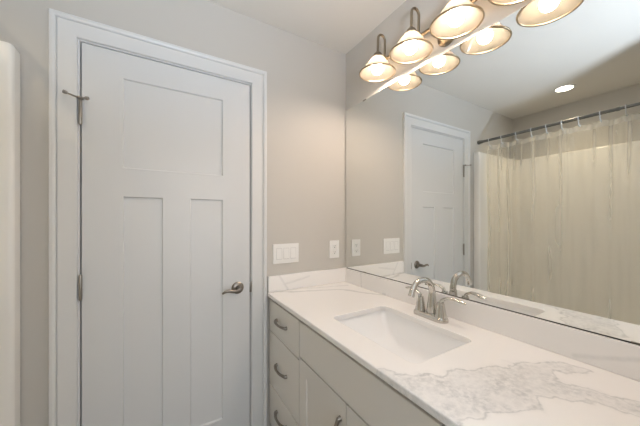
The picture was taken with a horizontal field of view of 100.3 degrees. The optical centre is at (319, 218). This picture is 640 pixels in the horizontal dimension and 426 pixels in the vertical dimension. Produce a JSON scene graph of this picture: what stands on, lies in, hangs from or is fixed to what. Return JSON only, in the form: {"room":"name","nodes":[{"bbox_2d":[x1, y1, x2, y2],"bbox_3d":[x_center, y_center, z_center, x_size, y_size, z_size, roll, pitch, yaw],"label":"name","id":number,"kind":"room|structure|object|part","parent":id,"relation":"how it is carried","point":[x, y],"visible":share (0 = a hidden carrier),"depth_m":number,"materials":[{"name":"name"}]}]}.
{"room":"bathroom","nodes":[
{"label":"bathroom","id":0,"kind":"room"},
{"bbox_2d":[0,0,345,425],"bbox_3d":[-0.871,0.081,1.300,2.612,2.449,0.120,0,0,-31],"label":"wall","id":1,"kind":"structure","parent":0,"point":[306,79],"depth_m":1.44,"materials":[{"name":"grey paint"}]},
{"bbox_2d":[62,43,251,425],"bbox_3d":[-0.718,0.270,1.303,0.783,2.047,0.095,0,0,-31],"label":"door","id":2,"kind":"structure","parent":1,"relation":"in","point":[165,286],"depth_m":1.29,"materials":[{"name":"white wood"}]},
{"bbox_3d":[-0.471,0.381,1.425,0.104,0.029,0.052,0,0,-31],"label":"lever","id":3,"kind":"part","parent":2,"relation":"part of","materials":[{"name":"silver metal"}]},
{"bbox_3d":[-0.453,0.379,1.470,0.066,0.066,0.009,0,0,-31],"label":"handle","id":4,"kind":"part","parent":2,"relation":"part of","materials":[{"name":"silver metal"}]},
{"bbox_2d":[49,8,266,425],"bbox_3d":[-0.735,0.227,1.369,0.916,2.158,0.140,0,0,-31],"label":"door frame","id":5,"kind":"structure","parent":1,"relation":"attached to","point":[65,29],"depth_m":1.12,"materials":[{"name":"white wood"}]},
{"bbox_2d":[273,243,298,263],"bbox_3d":[-0.205,0.208,1.620,0.168,0.118,0.010,0,0,-31],"label":"light switch","id":6,"kind":"object","parent":1,"relation":"attached to","point":[282,253],"visible":1,"depth_m":1.62,"materials":[{"name":"white plastic"}]},
{"bbox_2d":[329,240,338,257],"bbox_3d":[0.097,0.203,1.800,0.076,0.118,0.010,0,0,-31],"label":"wall outlet","id":7,"kind":"object","parent":1,"relation":"attached to","point":[334,244],"visible":1,"depth_m":1.80,"materials":[{"name":"white plastic"}]},
{"bbox_2d":[207,0,405,53],"bbox_3d":[-0.120,-1.194,0.037,2.612,0.100,4.620,0,0,-31],"label":"ceiling","id":8,"kind":"structure","parent":0,"point":[338,25],"depth_m":1.51,"materials":[{"name":"white paint"}]},
{"bbox_2d":[346,0,533,110],"bbox_3d":[1.151,0.081,0.338,0.120,2.449,3.600,0,0,-31],"label":"wall","id":9,"kind":"structure","parent":0,"point":[396,24],"depth_m":1.43,"materials":[{"name":"grey paint"}]},
{"bbox_2d":[359,0,525,81],"bbox_3d":[0.481,-0.872,1.144,0.207,0.243,0.859,0,0,-31],"label":"vanity light","id":10,"kind":"object","parent":9,"relation":"attached to","point":[458,18],"visible":1,"depth_m":1.19,"materials":[{"name":"white glass"}]},
{"bbox_3d":[0.306,-0.823,1.426,0.183,0.086,0.183,0,2,-31],"label":"lamp shade","id":11,"kind":"part","parent":10,"relation":"part of","materials":[{"name":"white glass"}]},
{"bbox_3d":[0.306,-0.812,1.426,0.058,0.077,0.058,0,2,-31],"label":"bulb","id":12,"kind":"part","parent":10,"relation":"part of","materials":[{"name":"white glass"}]},
{"bbox_3d":[0.333,-0.929,1.437,0.069,0.129,0.022,0,2,-31],"label":"gooseneck arm","id":13,"kind":"part","parent":10,"relation":"part of","materials":[{"name":"silver metal"}]},
{"bbox_3d":[0.420,-0.804,1.236,0.058,0.077,0.058,0,2,-31],"label":"bulb","id":14,"kind":"part","parent":10,"relation":"part of","materials":[{"name":"white glass"}]},
{"bbox_3d":[0.420,-0.816,1.235,0.183,0.086,0.183,0,2,-31],"label":"lamp shade","id":15,"kind":"part","parent":10,"relation":"part of","materials":[{"name":"white glass"}]},
{"bbox_3d":[0.446,-0.921,1.246,0.069,0.129,0.022,0,2,-31],"label":"gooseneck arm","id":16,"kind":"part","parent":10,"relation":"part of","materials":[{"name":"silver metal"}]},
{"bbox_3d":[0.533,-0.796,1.045,0.058,0.077,0.058,0,2,-31],"label":"bulb","id":17,"kind":"part","parent":10,"relation":"part of","materials":[{"name":"white glass"}]},
{"bbox_3d":[0.533,-0.808,1.044,0.183,0.086,0.183,0,2,-31],"label":"lamp shade","id":18,"kind":"part","parent":10,"relation":"part of","materials":[{"name":"white glass"}]},
{"bbox_3d":[0.646,-0.800,0.854,0.183,0.086,0.183,0,2,-31],"label":"lamp shade","id":19,"kind":"part","parent":10,"relation":"part of","materials":[{"name":"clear glass"}]},
{"bbox_2d":[346,0,639,345],"bbox_3d":[0.561,-0.206,1.205,0.008,1.086,1.493,0,0,-31],"label":"mirror","id":20,"kind":"object","parent":9,"relation":"attached to","point":[502,171],"visible":1,"depth_m":0.96,"materials":[{"name":"silver mirror"}]},
{"bbox_3d":[-0.120,1.355,0.037,2.612,0.100,4.620,0,0,-31],"label":"floor","id":21,"kind":"structure","parent":0,"visible":0},
{"bbox_2d":[0,40,19,425],"bbox_3d":[-1.125,0.321,0.189,0.791,1.967,1.524,0,0,-31],"label":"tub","id":22,"kind":"object","parent":21,"relation":"on","point":[9,55],"visible":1,"depth_m":0.99,"materials":[{"name":"white"}]},
{"bbox_2d":[269,299,445,425],"bbox_3d":[0.311,0.879,1.051,0.588,0.852,1.508,0,0,-31],"label":"vanity cabinet","id":23,"kind":"object","parent":21,"relation":"on","point":[313,382],"visible":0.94,"depth_m":1.06,"materials":[{"name":"white paint"}]},
{"bbox_3d":[-0.214,1.048,1.391,0.032,0.019,0.147,0,0,-31],"label":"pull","id":24,"kind":"part","parent":23,"relation":"part of","materials":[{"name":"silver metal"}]},
{"bbox_3d":[-0.214,0.793,1.391,0.032,0.019,0.147,0,0,-31],"label":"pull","id":25,"kind":"part","parent":23,"relation":"part of","materials":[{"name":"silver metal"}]},
{"bbox_3d":[-0.214,0.550,1.391,0.032,0.019,0.147,0,0,-31],"label":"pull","id":26,"kind":"part","parent":23,"relation":"part of","materials":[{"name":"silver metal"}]},
{"bbox_3d":[-0.189,1.067,1.397,0.019,0.228,0.392,0,0,-31],"label":"drawer","id":27,"kind":"part","parent":23,"relation":"part of","materials":[{"name":"white paint"}]},
{"bbox_3d":[-0.189,0.797,1.397,0.019,0.296,0.392,0,0,-31],"label":"drawer","id":28,"kind":"part","parent":23,"relation":"part of","materials":[{"name":"white paint"}]},
{"bbox_3d":[-0.189,0.554,1.397,0.019,0.174,0.392,0,0,-31],"label":"drawer","id":29,"kind":"part","parent":23,"relation":"part of","materials":[{"name":"white paint"}]},
{"bbox_3d":[0.005,0.907,1.070,0.019,0.547,0.354,0,0,-31],"label":"cabinet door","id":30,"kind":"part","parent":23,"relation":"part of","materials":[{"name":"white paint"}]},
{"bbox_3d":[0.059,0.765,0.932,0.032,0.147,0.019,0,0,-31],"label":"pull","id":31,"kind":"part","parent":23,"relation":"part of","materials":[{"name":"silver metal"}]},
{"bbox_3d":[0.189,0.907,0.761,0.019,0.547,0.355,0,0,-31],"label":"cabinet door","id":32,"kind":"part","parent":23,"relation":"part of","materials":[{"name":"white paint"}]},
{"bbox_2d":[267,267,639,425],"bbox_3d":[0.324,0.392,1.051,0.569,0.117,1.525,0,0,-31],"label":"countertop","id":33,"kind":"structure","parent":23,"relation":"on","point":[512,369],"depth_m":0.79,"materials":[{"name":"white stone"}]},
{"bbox_2d":[338,310,466,362],"bbox_3d":[0.297,0.514,1.056,0.341,0.128,0.482,0,0,-31],"label":"sink","id":34,"kind":"object","parent":33,"relation":"in","point":[413,342],"visible":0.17,"depth_m":1.20,"materials":[{"name":"white ceramic"}]},
{"bbox_2d":[405,277,465,323],"bbox_3d":[0.438,0.338,1.138,0.170,0.180,0.297,0,0,-31],"label":"faucet","id":35,"kind":"object","parent":33,"relation":"on","point":[435,311],"visible":1,"depth_m":1.14,"materials":[{"name":"silver metal"}]},
{"bbox_3d":[0.440,0.340,1.250,0.025,0.042,0.106,0,0,-18],"label":"lever","id":36,"kind":"part","parent":35,"relation":"part of","materials":[{"name":"silver metal"}]},
{"bbox_3d":[0.454,0.380,1.207,0.050,0.066,0.050,0,0,-31],"label":"handle","id":37,"kind":"part","parent":35,"relation":"part of","materials":[{"name":"silver metal"}]},
{"bbox_3d":[0.438,0.331,1.138,0.170,0.165,0.048,0,0,-31],"label":"spout","id":38,"kind":"part","parent":35,"relation":"part of","materials":[{"name":"silver metal"}]},
{"bbox_3d":[0.480,0.418,1.163,0.058,0.021,0.162,0,0,-31],"label":"plate","id":39,"kind":"part","parent":35,"relation":"part of","materials":[{"name":"silver metal"}]},
{"bbox_3d":[0.506,0.380,1.119,0.050,0.066,0.050,0,0,-31],"label":"handle","id":40,"kind":"part","parent":35,"relation":"part of","materials":[{"name":"silver metal"}]},
{"bbox_3d":[0.537,0.340,1.086,0.025,0.042,0.106,0,0,-44],"label":"lever","id":41,"kind":"part","parent":35,"relation":"part of","materials":[{"name":"silver metal"}]}
]}

